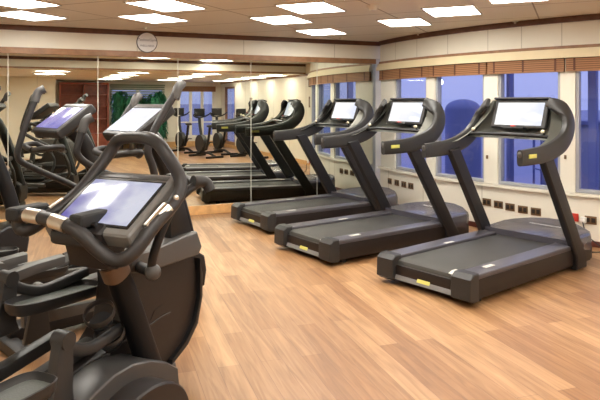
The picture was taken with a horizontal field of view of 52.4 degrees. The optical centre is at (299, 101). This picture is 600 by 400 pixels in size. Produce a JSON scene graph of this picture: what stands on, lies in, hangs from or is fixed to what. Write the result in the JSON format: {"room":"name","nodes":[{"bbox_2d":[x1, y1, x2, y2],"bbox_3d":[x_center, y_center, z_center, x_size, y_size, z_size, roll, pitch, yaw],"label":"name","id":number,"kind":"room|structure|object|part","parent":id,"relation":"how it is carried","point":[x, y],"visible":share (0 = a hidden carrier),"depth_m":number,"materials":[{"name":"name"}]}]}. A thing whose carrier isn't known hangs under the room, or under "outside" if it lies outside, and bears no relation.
{"room":"gym","nodes":[
{"label":"gym","id":0,"kind":"room"},
{"bbox_2d":[0,212,599,399],"bbox_3d":[0.916,1.550,2.411,8.800,0.100,12.500,0,0,-24],"label":"floor","id":1,"kind":"structure","parent":0,"point":[276,322],"depth_m":3.97,"materials":[{"name":"brown wood"}]},
{"bbox_2d":[0,86,28,252],"bbox_3d":[-3.142,0.670,5.288,0.720,1.660,1.493,0,0,45],"label":"trainer","id":2,"kind":"object","parent":1,"relation":"on","point":[8,237],"visible":0.61,"depth_m":5.64,"materials":[{"name":"black plastic"}]},
{"bbox_3d":[-2.791,0.701,5.639,0.090,1.034,0.498,0,0,45],"label":"post","id":3,"kind":"part","parent":2,"relation":"part of","materials":[{"name":"black plastic"}]},
{"bbox_2d":[0,85,142,284],"bbox_3d":[-2.051,0.680,4.739,0.720,1.640,1.495,0,0,45],"label":"trainer","id":4,"kind":"object","parent":1,"relation":"on","point":[65,121],"visible":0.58,"depth_m":4.84,"materials":[{"name":"black plastic"}]},
{"bbox_2d":[0,246,18,257],"bbox_3d":[-2.417,1.173,4.655,0.177,0.068,0.505,0,0,44],"label":"pedal","id":5,"kind":"object","parent":4,"relation":"on","point":[8,250],"depth_m":4.76,"materials":[{"name":"grey plastic"}]},
{"bbox_3d":[-2.322,1.305,4.751,0.060,0.090,0.970,0,0,45],"label":"tray rail","id":6,"kind":"part","parent":4,"relation":"part of","materials":[{"name":"grey plastic"}]},
{"bbox_3d":[-1.993,0.356,4.797,0.528,0.076,0.263,0,0,45],"label":"fixed handle","id":7,"kind":"part","parent":4,"relation":"part of","materials":[{"name":"grey plastic"}]},
{"bbox_2d":[20,265,68,281],"bbox_3d":[-1.980,1.273,4.529,0.505,0.068,0.177,0,0,-44],"label":"pedal","id":8,"kind":"object","parent":4,"relation":"on","point":[62,270],"depth_m":4.55,"materials":[{"name":"grey plastic"}]},
{"bbox_3d":[-2.061,0.396,5.168,0.052,0.931,0.698,0,0,45],"label":"swing arm","id":9,"kind":"part","parent":4,"relation":"part of","materials":[{"name":"grey rubber"}]},
{"bbox_3d":[-2.039,1.305,4.468,0.970,0.090,0.060,0,0,-45],"label":"tray rail","id":10,"kind":"part","parent":4,"relation":"part of","materials":[{"name":"grey plastic"}]},
{"bbox_3d":[-1.825,0.030,4.965,0.410,0.028,0.034,0,0,45],"label":"panel","id":11,"kind":"part","parent":4,"relation":"part of","materials":[{"name":"grey plastic"}]},
{"bbox_3d":[-1.701,0.701,5.089,0.090,1.034,0.498,0,0,45],"label":"post","id":12,"kind":"part","parent":4,"relation":"part of","materials":[{"name":"black"}]},
{"bbox_3d":[-1.524,0.427,4.828,0.052,0.885,0.514,0,0,45],"label":"swing arm","id":13,"kind":"part","parent":4,"relation":"part of","materials":[{"name":"grey plastic"}]},
{"bbox_2d":[0,79,205,356],"bbox_3d":[-1.322,0.670,4.238,0.720,1.660,1.493,0,0,45],"label":"trainer","id":14,"kind":"object","parent":1,"relation":"on","point":[142,117],"visible":0.47,"depth_m":4.14,"materials":[{"name":"black plastic"}]},
{"bbox_3d":[-1.984,1.100,4.028,0.060,0.080,0.079,0,0,45],"label":"link knob","id":15,"kind":"part","parent":14,"relation":"part of","materials":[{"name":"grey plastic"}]},
{"bbox_3d":[-1.539,1.250,3.569,0.040,0.300,0.160,0,0,45],"label":"link plate","id":16,"kind":"part","parent":14,"relation":"part of","materials":[{"name":"grey plastic"}]},
{"bbox_3d":[-1.309,1.305,3.968,0.970,0.090,0.060,0,0,-45],"label":"tray rail","id":17,"kind":"part","parent":14,"relation":"part of","materials":[{"name":"grey plastic"}]},
{"bbox_3d":[-1.355,0.496,4.644,0.052,0.690,0.767,0,0,45],"label":"swing arm","id":18,"kind":"part","parent":14,"relation":"part of","materials":[{"name":"grey rubber"}]},
{"bbox_3d":[-1.263,0.356,4.297,0.528,0.076,0.263,0,0,45],"label":"fixed handle","id":19,"kind":"part","parent":14,"relation":"part of","materials":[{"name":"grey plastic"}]},
{"bbox_3d":[-1.095,0.030,4.465,0.410,0.028,0.034,0,0,45],"label":"panel","id":20,"kind":"part","parent":14,"relation":"part of","materials":[{"name":"grey plastic"}]},
{"bbox_3d":[-0.943,0.393,4.179,0.052,0.975,0.276,0,0,45],"label":"swing arm","id":21,"kind":"part","parent":14,"relation":"part of","materials":[{"name":"grey rubber"}]},
{"bbox_3d":[-0.971,0.701,4.589,0.090,1.034,0.498,0,0,45],"label":"post","id":22,"kind":"part","parent":14,"relation":"part of","materials":[{"name":"black"}]},
{"bbox_2d":[0,131,214,399],"bbox_3d":[-0.959,0.857,2.687,0.907,1.444,1.764,0,0,25],"label":"elliptical trainer","id":23,"kind":"object","parent":1,"relation":"on","point":[134,229],"visible":1,"depth_m":2.73,"materials":[{"name":"black plastic"}]},
{"bbox_3d":[-1.342,0.810,2.799,0.070,0.072,0.072,0,0,25],"label":"link knob","id":24,"kind":"part","parent":23,"relation":"part of","materials":[{"name":"grey plastic"}]},
{"bbox_3d":[-1.365,0.930,2.749,0.056,0.260,0.210,0,0,25],"label":"link plate","id":25,"kind":"part","parent":23,"relation":"part of","materials":[{"name":"grey plastic"}]},
{"bbox_3d":[-1.357,1.190,2.530,0.060,0.180,0.900,0,0,25],"label":"tray rail","id":26,"kind":"part","parent":23,"relation":"part of","materials":[{"name":"grey plastic"}]},
{"bbox_2d":[0,371,57,399],"bbox_3d":[-1.005,1.018,2.057,0.177,0.058,0.385,0,0,26],"label":"pedal","id":27,"kind":"object","parent":23,"relation":"on","point":[32,385],"depth_m":2.16,"materials":[{"name":"grey plastic"}]},
{"bbox_2d":[4,279,97,316],"bbox_3d":[-1.165,0.932,2.915,0.188,0.088,0.525,0,0,24],"label":"pedal","id":28,"kind":"object","parent":23,"relation":"on","point":[57,293],"depth_m":2.88,"materials":[{"name":"grey plastic"}]},
{"bbox_3d":[-0.976,1.160,2.402,0.056,0.430,0.210,0,0,25],"label":"link plate","id":29,"kind":"part","parent":23,"relation":"part of","materials":[{"name":"grey plastic"}]},
{"bbox_3d":[-1.176,1.190,2.445,0.060,0.180,0.900,0,0,25],"label":"tray rail","id":30,"kind":"part","parent":23,"relation":"part of","materials":[{"name":"grey plastic"}]},
{"bbox_3d":[-0.952,0.955,2.451,0.070,0.072,0.072,0,0,25],"label":"link knob","id":31,"kind":"part","parent":23,"relation":"part of","materials":[{"name":"grey plastic"}]},
{"bbox_3d":[-0.773,0.349,2.836,0.400,0.022,0.028,0,0,25],"label":"panel","id":32,"kind":"part","parent":23,"relation":"part of","materials":[{"name":"grey plastic"}]},
{"bbox_3d":[-0.785,0.959,2.810,0.100,0.812,0.461,0,0,25],"label":"post","id":33,"kind":"part","parent":23,"relation":"part of","materials":[{"name":"black"}]},
{"bbox_3d":[-0.643,0.743,2.666,0.070,0.072,0.071,0,0,25],"label":"pivot knob","id":34,"kind":"part","parent":23,"relation":"part of","materials":[{"name":"grey plastic"}]},
{"bbox_3d":[-0.561,0.555,2.739,0.275,0.387,0.062,0,0,-44],"label":"swing arm","id":35,"kind":"part","parent":23,"relation":"part of","materials":[{"name":"black plastic"}]},
{"bbox_2d":[231,99,397,231],"bbox_3d":[0.284,0.728,7.816,2.152,1.545,1.031,0,0,-33],"label":"treadmill","id":36,"kind":"object","parent":1,"relation":"on","point":[351,114],"visible":0.79,"depth_m":7.68,"materials":[{"name":"black plastic"}]},
{"bbox_3d":[-0.150,1.285,7.979,1.440,0.040,0.160,0,0,-33],"label":"foot rail","id":37,"kind":"part","parent":36,"relation":"part of","materials":[{"name":"grey plastic"}]},
{"bbox_3d":[0.081,0.236,8.162,0.911,0.545,0.223,0,0,-33],"label":"handrail","id":38,"kind":"part","parent":36,"relation":"part of","materials":[{"name":"grey plastic"}]},
{"bbox_3d":[0.258,1.285,7.350,1.440,0.040,0.160,0,0,-33],"label":"foot rail","id":39,"kind":"part","parent":36,"relation":"part of","materials":[{"name":"grey plastic"}]},
{"bbox_2d":[332,119,346,122],"bbox_3d":[0.522,0.246,7.969,0.101,0.054,0.220,0,0,-33],"label":"console shelf","id":40,"kind":"object","parent":36,"relation":"attached to","point":[336,120],"depth_m":7.93,"materials":[{"name":"black plastic"}]},
{"bbox_3d":[0.519,0.236,7.487,0.911,0.545,0.223,0,0,-33],"label":"handrail","id":41,"kind":"part","parent":36,"relation":"part of","materials":[{"name":"grey plastic"}]},
{"bbox_2d":[331,187,397,205],"bbox_3d":[0.922,1.311,8.229,0.630,0.278,0.920,0,0,-33],"label":"hood","id":42,"kind":"object","parent":36,"relation":"attached to","point":[349,195],"depth_m":8.04,"materials":[{"name":"grey plastic"}]},
{"bbox_2d":[274,98,468,262],"bbox_3d":[0.873,0.728,6.503,2.152,1.545,1.031,0,0,-36],"label":"treadmill","id":43,"kind":"object","parent":1,"relation":"on","point":[332,240],"visible":0.98,"depth_m":6.33,"materials":[{"name":"black"}]},
{"bbox_3d":[0.432,1.285,6.648,1.440,0.040,0.160,0,0,-35],"label":"foot rail","id":44,"kind":"part","parent":43,"relation":"part of","materials":[{"name":"grey"}]},
{"bbox_3d":[0.655,0.236,6.841,0.911,0.545,0.223,0,0,-35],"label":"handrail","id":45,"kind":"part","parent":43,"relation":"part of","materials":[{"name":"grey plastic"}]},
{"bbox_3d":[0.868,1.285,6.038,1.440,0.040,0.160,0,0,-35],"label":"foot rail","id":46,"kind":"part","parent":43,"relation":"part of","materials":[{"name":"grey"}]},
{"bbox_2d":[391,122,410,126],"bbox_3d":[1.105,0.246,6.667,0.101,0.054,0.220,0,0,-35],"label":"console shelf","id":47,"kind":"object","parent":43,"relation":"attached to","point":[399,124],"depth_m":6.62,"materials":[{"name":"black plastic"}]},
{"bbox_3d":[1.122,0.236,6.186,0.911,0.545,0.223,0,0,-35],"label":"handrail","id":48,"kind":"part","parent":43,"relation":"part of","materials":[{"name":"grey plastic"}]},
{"bbox_2d":[385,201,468,232],"bbox_3d":[1.493,1.311,6.944,0.630,0.278,0.920,0,0,-35],"label":"hood","id":49,"kind":"object","parent":43,"relation":"attached to","point":[457,218],"depth_m":6.68,"materials":[{"name":"grey plastic"}]},
{"bbox_2d":[377,97,591,303],"bbox_3d":[1.757,0.728,5.433,2.152,1.545,1.031,0,0,-40],"label":"treadmill","id":50,"kind":"object","parent":1,"relation":"on","point":[470,267],"visible":1,"depth_m":5.30,"materials":[{"name":"black plastic"}]},
{"bbox_3d":[1.307,1.285,5.546,1.440,0.040,0.160,0,0,-40],"label":"foot rail","id":51,"kind":"part","parent":50,"relation":"part of","materials":[{"name":"grey"}]},
{"bbox_3d":[1.516,0.236,5.754,0.911,0.545,0.223,0,0,-40],"label":"handrail","id":52,"kind":"part","parent":50,"relation":"part of","materials":[{"name":"grey plastic"}]},
{"bbox_2d":[501,126,527,131],"bbox_3d":[1.976,0.246,5.613,0.101,0.054,0.220,0,0,-40],"label":"console shelf","id":53,"kind":"object","parent":50,"relation":"attached to","point":[508,128],"depth_m":5.58,"materials":[{"name":"black plastic"}]},
{"bbox_3d":[1.785,1.285,4.968,1.440,0.040,0.160,0,0,-40],"label":"foot rail","id":54,"kind":"part","parent":50,"relation":"part of","materials":[{"name":"grey plastic"}]},
{"bbox_2d":[485,217,590,252],"bbox_3d":[2.344,1.311,5.917,0.630,0.278,0.920,0,0,-40],"label":"hood","id":55,"kind":"object","parent":50,"relation":"attached to","point":[532,232],"depth_m":5.72,"materials":[{"name":"grey plastic"}]},
{"bbox_3d":[2.028,0.236,5.135,0.911,0.545,0.223,0,0,-40],"label":"handrail","id":56,"kind":"part","parent":50,"relation":"part of","materials":[{"name":"grey plastic"}]},
{"bbox_2d":[0,0,599,41],"bbox_3d":[-0.526,-0.960,5.622,8.800,0.100,5.460,0,0,-24],"label":"ceiling","id":57,"kind":"structure","parent":0,"point":[226,17],"depth_m":6.49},
{"bbox_2d":[0,0,61,8],"bbox_3d":[-2.580,-0.904,5.520,0.500,0.011,0.620,0,0,23],"label":"recessed light","id":58,"kind":"object","parent":57,"relation":"in","point":[21,4],"visible":1,"depth_m":5.64,"materials":[{"name":"white plastic"}]},
{"bbox_2d":[0,10,68,20],"bbox_3d":[-2.850,-0.904,6.400,0.500,0.011,0.620,0,0,23],"label":"recessed light","id":59,"kind":"object","parent":57,"relation":"in","point":[19,14],"visible":1,"depth_m":6.36,"materials":[{"name":"white plastic"}]},
{"bbox_2d":[116,13,189,22],"bbox_3d":[-1.580,-0.904,6.600,0.500,0.011,0.620,0,0,23],"label":"recessed light","id":60,"kind":"object","parent":57,"relation":"in","point":[146,17],"visible":1,"depth_m":6.59,"materials":[{"name":"white plastic"}]},
{"bbox_2d":[123,0,206,11],"bbox_3d":[-1.250,-0.904,5.720,0.500,0.011,0.620,0,0,23],"label":"recessed light","id":61,"kind":"object","parent":57,"relation":"in","point":[159,5],"visible":1,"depth_m":5.70,"materials":[{"name":"white plastic"}]},
{"bbox_2d":[248,14,313,24],"bbox_3d":[-0.200,-0.904,6.720,0.500,0.011,0.620,0,0,23],"label":"recessed light","id":62,"kind":"object","parent":57,"relation":"in","point":[275,19],"visible":1,"depth_m":6.67,"materials":[{"name":"white plastic"}]},
{"bbox_2d":[253,16,308,23],"bbox_3d":[-0.200,-0.906,6.720,0.470,0.008,0.590,0,0,23],"label":"diffuser","id":63,"kind":"object","parent":62,"relation":"attached to","point":[267,19],"depth_m":6.67,"materials":[{"name":"white plastic"}]},
{"bbox_2d":[274,1,346,13],"bbox_3d":[0.110,-0.904,5.870,0.500,0.011,0.620,0,0,23],"label":"recessed light","id":64,"kind":"object","parent":57,"relation":"in","point":[316,6],"visible":1,"depth_m":5.82,"materials":[{"name":"white plastic"}]},
{"bbox_2d":[294,28,347,35],"bbox_3d":[0.280,-0.904,7.880,0.500,0.011,0.620,0,0,23],"label":"recessed light","id":65,"kind":"object","parent":57,"relation":"in","point":[323,31],"visible":1,"depth_m":7.80,"materials":[{"name":"white plastic"}]},
{"bbox_2d":[299,29,344,34],"bbox_3d":[0.280,-0.906,7.880,0.470,0.008,0.590,0,0,23],"label":"diffuser","id":66,"kind":"object","parent":65,"relation":"attached to","point":[307,31],"depth_m":7.80,"materials":[{"name":"white plastic"}]},
{"bbox_2d":[366,5,379,10],"bbox_3d":[0.692,-0.887,5.782,0.130,0.045,0.130,0,0,0],"label":"smoke detector","id":67,"kind":"object","parent":57,"relation":"attached to","point":[370,7],"visible":1,"depth_m":5.75,"materials":[{"name":"white plastic"}]},
{"bbox_2d":[376,17,431,26],"bbox_3d":[1.190,-0.904,6.930,0.500,0.011,0.620,0,0,23],"label":"recessed light","id":68,"kind":"object","parent":57,"relation":"in","point":[417,21],"visible":1,"depth_m":6.92,"materials":[{"name":"white plastic"}]},
{"bbox_2d":[421,5,481,16],"bbox_3d":[1.520,-0.904,6.080,0.500,0.011,0.620,0,0,23],"label":"recessed light","id":69,"kind":"object","parent":57,"relation":"in","point":[461,10],"visible":1,"depth_m":6.01,"materials":[{"name":"white plastic"}]},
{"bbox_2d":[488,0,549,3],"bbox_3d":[1.860,-0.904,5.220,0.500,0.011,0.620,0,0,23],"label":"recessed light","id":70,"kind":"object","parent":57,"relation":"in","point":[490,1],"visible":1,"depth_m":5.47,"materials":[{"name":"white plastic"}]},
{"bbox_2d":[490,0,540,2],"bbox_3d":[1.860,-0.906,5.220,0.470,0.008,0.590,0,0,23],"label":"diffuser","id":71,"kind":"object","parent":70,"relation":"attached to","point":[491,1],"depth_m":5.47,"materials":[{"name":"white plastic"}]},
{"bbox_2d":[376,60,380,182],"bbox_3d":[-2.154,0.295,7.862,7.667,2.410,0.120,0,0,-24],"label":"wall","id":72,"kind":"structure","parent":0,"point":[378,82],"depth_m":9.30,"materials":[{"name":"grey paint"}]},
{"bbox_2d":[0,29,139,50],"bbox_3d":[-2.786,-0.748,7.484,1.594,0.200,0.050,0,0,-24],"label":"wall panel","id":73,"kind":"object","parent":72,"relation":"attached to","point":[40,39],"depth_m":7.43,"materials":[{"name":"beige paint"}]},
{"bbox_2d":[136,32,156,52],"bbox_3d":[-1.958,-0.762,7.808,0.264,0.264,0.026,0,0,-24],"label":"round sign","id":74,"kind":"object","parent":73,"relation":"attached to","point":[146,42],"visible":1,"depth_m":7.79,"materials":[{"name":"grey plastic"}]},
{"bbox_2d":[0,202,242,221],"bbox_3d":[-2.198,1.440,7.752,7.297,0.120,0.045,0,0,-24],"label":"baseboard","id":75,"kind":"structure","parent":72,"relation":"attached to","point":[215,208],"depth_m":8.17,"materials":[{"name":"brown wood"}]},
{"bbox_2d":[0,53,375,219],"bbox_3d":[-2.194,0.403,7.767,7.313,1.955,0.020,0,0,-24],"label":"mirror","id":76,"kind":"object","parent":72,"relation":"attached to","point":[222,125],"visible":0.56,"depth_m":8.17,"materials":[{"name":"clear glass"}]},
{"bbox_2d":[0,47,375,63],"bbox_3d":[-2.193,-0.611,7.742,7.297,0.072,0.065,0,0,-24],"label":"strip","id":77,"kind":"object","parent":72,"relation":"attached to","point":[19,50],"visible":1,"depth_m":7.97,"materials":[{"name":"brown wood"}]},
{"bbox_2d":[0,24,379,45],"bbox_3d":[-2.147,-0.879,7.761,7.397,0.062,0.070,0,0,-24],"label":"crown molding","id":78,"kind":"structure","parent":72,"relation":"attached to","point":[2,26],"depth_m":7.99,"materials":[{"name":"brown wood"}]},
{"bbox_2d":[137,35,334,57],"bbox_3d":[-0.785,-0.748,8.356,2.838,0.201,0.003,0,0,-24],"label":"trim","id":79,"kind":"structure","parent":72,"relation":"attached to","point":[137,35],"depth_m":8.36,"materials":[{"name":"beige"}]},
{"bbox_2d":[152,36,379,59],"bbox_3d":[-0.357,-0.745,8.576,3.404,0.205,0.050,0,0,-24],"label":"wall panel","id":80,"kind":"object","parent":72,"relation":"attached to","point":[164,44],"depth_m":8.48,"materials":[{"name":"beige paint"}]},
{"bbox_2d":[381,58,575,191],"bbox_3d":[2.547,0.217,7.247,0.582,1.475,4.647,0,0,-40],"label":"piers","id":81,"kind":"object","parent":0,"point":[567,79],"visible":0.29,"depth_m":7.13,"materials":[{"name":"beige paint"}]},
{"bbox_2d":[396,79,415,171],"bbox_3d":[1.554,0.217,8.408,0.082,1.475,0.752,0,0,-24],"label":"window","id":82,"kind":"structure","parent":81,"relation":"attached to","point":[398,81],"depth_m":8.72,"materials":[{"name":"grey"}]},
{"bbox_2d":[436,75,483,181],"bbox_3d":[2.003,0.217,7.595,0.083,1.475,0.793,0,0,-34],"label":"window","id":83,"kind":"structure","parent":81,"relation":"attached to","point":[438,79],"depth_m":7.89,"materials":[{"name":"grey"}]},
{"bbox_2d":[376,47,599,193],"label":"window","id":84,"kind":"structure","parent":81,"relation":"attached to","point":[578,73],"depth_m":6.67,"materials":[{"name":"grey"}]},
{"bbox_2d":[379,66,428,79],"bbox_3d":[1.423,-0.395,8.534,0.070,0.146,1.263,0,0,-23],"label":"window blind","id":85,"kind":"object","parent":84,"relation":"attached to","point":[413,72],"visible":0.99,"depth_m":8.40,"materials":[{"name":"brown wood"}]},
{"bbox_3d":[1.423,-0.328,8.534,0.070,0.012,1.263,0,0,-23],"label":"rail","id":86,"kind":"part","parent":85,"relation":"part of","materials":[{"name":"brown wood"}]},
{"bbox_2d":[428,62,486,76],"bbox_3d":[1.932,-0.395,7.560,0.054,0.146,0.925,0,0,-33],"label":"window blind","id":87,"kind":"object","parent":84,"relation":"attached to","point":[466,69],"visible":0.99,"depth_m":7.50,"materials":[{"name":"brown wood"}]},
{"bbox_3d":[1.932,-0.328,7.560,0.054,0.012,0.925,0,0,-33],"label":"rail","id":88,"kind":"part","parent":87,"relation":"part of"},
{"bbox_2d":[487,58,564,74],"bbox_3d":[2.504,-0.395,6.826,0.053,0.146,0.904,0,0,-42],"label":"window blind","id":89,"kind":"object","parent":84,"relation":"attached to","point":[556,64],"visible":1,"depth_m":6.78,"materials":[{"name":"brown wood"}]},
{"bbox_3d":[2.504,-0.328,6.826,0.053,0.012,0.904,0,0,-42],"label":"rail","id":90,"kind":"part","parent":89,"relation":"part of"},
{"bbox_2d":[566,56,599,71],"bbox_3d":[3.165,-0.395,6.207,0.874,0.146,0.052,0,0,39],"label":"window blind","id":91,"kind":"object","parent":84,"relation":"attached to","point":[577,63],"visible":1,"depth_m":6.36,"materials":[{"name":"brown wood"}]},
{"bbox_3d":[3.165,-0.328,6.207,0.874,0.012,0.052,0,0,39],"label":"rail","id":92,"kind":"part","parent":91,"relation":"part of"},
{"bbox_2d":[498,72,559,188],"bbox_3d":[2.582,0.217,6.857,0.081,1.475,0.732,0,0,-43],"label":"window","id":93,"kind":"structure","parent":81,"relation":"attached to","point":[500,76],"depth_m":7.08,"materials":[{"name":"grey"}]},
{"bbox_2d":[380,20,599,61],"bbox_3d":[2.543,-0.715,7.244,0.592,0.390,4.655,0,0,-40],"label":"wall","id":94,"kind":"structure","parent":0,"point":[579,32],"depth_m":7.07,"materials":[{"name":"beige paint"}]},
{"bbox_2d":[379,13,599,59],"bbox_3d":[2.469,-0.755,7.182,0.564,0.310,4.670,0,0,-40],"label":"trim","id":95,"kind":"structure","parent":94,"relation":"in","point":[587,17],"depth_m":7.05,"materials":[{"name":"brown wood"}]},
{"bbox_2d":[379,44,599,63],"bbox_3d":[2.493,-0.583,7.202,0.502,0.035,4.670,0,0,-40],"label":"window strip","id":96,"kind":"object","parent":94,"relation":"attached to","point":[583,45],"visible":0.98,"depth_m":7.04,"materials":[{"name":"brown wood"}]},
{"bbox_2d":[380,167,599,241],"bbox_3d":[2.543,1.228,7.244,0.592,0.545,4.655,0,0,-40],"label":"wall","id":97,"kind":"structure","parent":0,"point":[451,192],"depth_m":7.07,"materials":[{"name":"beige paint"}]},
{"bbox_2d":[401,181,405,187],"bbox_3d":[1.441,1.145,8.476,0.010,0.084,0.116,0,0,-23],"label":"wall socket","id":98,"kind":"object","parent":97,"relation":"attached to","point":[403,184],"visible":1,"depth_m":8.47,"materials":[{"name":"brown plastic"}]},
{"bbox_2d":[408,182,412,188],"bbox_3d":[1.510,1.145,8.321,0.010,0.084,0.116,0,0,-25],"label":"wall socket","id":99,"kind":"object","parent":97,"relation":"attached to","point":[410,185],"visible":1,"depth_m":8.32,"materials":[{"name":"brown plastic"}]},
{"bbox_2d":[482,198,490,205],"bbox_3d":[2.201,1.179,7.189,0.010,0.084,0.116,0,0,-38],"label":"wall socket","id":100,"kind":"object","parent":97,"relation":"attached to","point":[485,201],"visible":1,"depth_m":7.19,"materials":[{"name":"brown"}]},
{"bbox_2d":[378,166,599,198],"bbox_3d":[2.498,0.973,7.206,0.544,0.035,4.682,0,0,-40],"label":"window ledge","id":101,"kind":"object","parent":97,"relation":"attached to","point":[578,194],"visible":0.82,"depth_m":6.98,"materials":[{"name":"beige paint"}]},
{"bbox_2d":[494,200,502,208],"bbox_3d":[2.298,1.189,7.067,0.010,0.084,0.116,0,0,-40],"label":"wall socket","id":102,"kind":"object","parent":97,"relation":"attached to","point":[497,204],"visible":1,"depth_m":7.06,"materials":[{"name":"brown"}]},
{"bbox_2d":[505,203,514,210],"bbox_3d":[2.394,1.198,6.954,0.010,0.084,0.116,0,0,-41],"label":"wall socket","id":103,"kind":"object","parent":97,"relation":"attached to","point":[508,206],"visible":1,"depth_m":6.96,"materials":[{"name":"brown"}]},
{"bbox_2d":[518,205,527,213],"bbox_3d":[2.497,1.206,6.838,0.010,0.084,0.116,0,0,-42],"label":"wall socket","id":104,"kind":"object","parent":97,"relation":"attached to","point":[521,209],"visible":1,"depth_m":6.83,"materials":[{"name":"brown"}]},
{"bbox_2d":[531,207,540,215],"bbox_3d":[2.601,1.210,6.727,0.010,0.084,0.116,0,0,-44],"label":"wall socket","id":105,"kind":"object","parent":97,"relation":"attached to","point":[534,211],"visible":1,"depth_m":6.72,"materials":[{"name":"brown"}]},
{"bbox_2d":[572,213,578,221],"bbox_3d":[2.885,1.217,6.446,0.110,0.084,0.016,0,0,42],"label":"socket","id":106,"kind":"object","parent":97,"relation":"attached to","point":[576,216],"visible":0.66,"depth_m":6.42,"materials":[{"name":"red plastic"}]},
{"bbox_2d":[585,216,596,224],"bbox_3d":[3.017,1.227,6.334,0.116,0.084,0.010,0,0,41],"label":"wall socket","id":107,"kind":"object","parent":97,"relation":"attached to","point":[590,219],"visible":1,"depth_m":6.32,"materials":[{"name":"brown"}]},
{"bbox_2d":[580,217,599,252],"bbox_3d":[2.882,1.349,6.153,0.389,0.302,0.314,0,0,-34],"label":"plug","id":108,"kind":"object","parent":107,"relation":"attached to","point":[583,220],"visible":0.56,"depth_m":6.32,"materials":[{"name":"white plastic"}]},
{"bbox_2d":[397,204,599,247],"bbox_3d":[2.496,1.470,7.205,0.494,0.060,4.664,0,0,-40],"label":"baseboard","id":109,"kind":"structure","parent":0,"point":[471,223],"depth_m":6.32,"materials":[{"name":"brown"}]},
{"label":"outside","id":110,"kind":"structure","parent":0,"visible":0},
{"bbox_2d":[401,110,599,183],"bbox_3d":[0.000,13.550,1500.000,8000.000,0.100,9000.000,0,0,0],"label":"sea","id":111,"kind":"structure","parent":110,"point":[523,174],"depth_m":138.40,"materials":[{"name":"blue liquid"}]},
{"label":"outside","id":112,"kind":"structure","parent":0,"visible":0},
{"bbox_3d":[3.823,1.600,8.364,5.386,0.100,6.438,0,0,0],"label":"deck","id":113,"kind":"object","parent":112,"visible":0},
{"bbox_2d":[445,99,480,177],"bbox_3d":[2.786,0.750,10.429,0.720,1.600,0.720,0,0,-5],"label":"dome","id":114,"kind":"object","parent":113,"relation":"on","point":[459,113],"visible":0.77,"depth_m":10.19,"materials":[{"name":"blue"}]},
{"bbox_2d":[504,74,504,180],"bbox_3d":[2.651,0.400,8.118,0.160,2.300,0.160,0,0,-33],"label":"post","id":115,"kind":"object","parent":113,"relation":"on","point":[504,74],"visible":0.02,"depth_m":8.10,"materials":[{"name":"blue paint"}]},
{"bbox_2d":[506,74,513,181],"bbox_3d":[2.747,0.400,7.973,0.160,2.300,0.110,0,0,-35],"label":"post","id":116,"kind":"object","parent":113,"relation":"on","point":[509,77],"visible":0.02,"depth_m":7.95,"materials":[{"name":"blue metal"}]},
{"bbox_2d":[533,140,542,184],"bbox_3d":[4.976,1.035,9.343,0.676,1.030,3.460,0,0,-38],"label":"deck railing","id":117,"kind":"object","parent":113,"relation":"on","point":[541,141],"visible":0.03,"depth_m":10.63,"materials":[{"name":"metal"}]},
{"bbox_3d":[4.172,1.050,10.883,0.041,1.000,0.041,0,0,-22],"label":"post","id":118,"kind":"part","parent":117,"relation":"part of","materials":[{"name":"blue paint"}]},
{"bbox_3d":[4.180,1.050,10.558,0.041,1.000,0.041,0,0,-23],"label":"post","id":119,"kind":"part","parent":117,"relation":"part of","materials":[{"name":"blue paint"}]},
{"bbox_2d":[543,120,599,189],"bbox_3d":[3.752,0.895,8.067,0.560,1.310,0.960,0,0,-42],"label":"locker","id":120,"kind":"object","parent":113,"relation":"on","point":[584,123],"visible":0.08,"depth_m":7.80,"materials":[{"name":"blue"}]},
{"bbox_3d":[3.752,0.270,8.067,0.560,0.060,0.960,0,0,-41],"label":"lid","id":121,"kind":"part","parent":120,"relation":"part of","materials":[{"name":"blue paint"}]},
{"bbox_2d":[588,71,597,189],"bbox_3d":[3.398,0.350,7.071,0.150,2.400,0.160,0,0,43],"label":"post","id":122,"kind":"object","parent":113,"relation":"on","point":[592,75],"visible":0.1,"depth_m":7.03,"materials":[{"name":"blue paint"}]}
]}

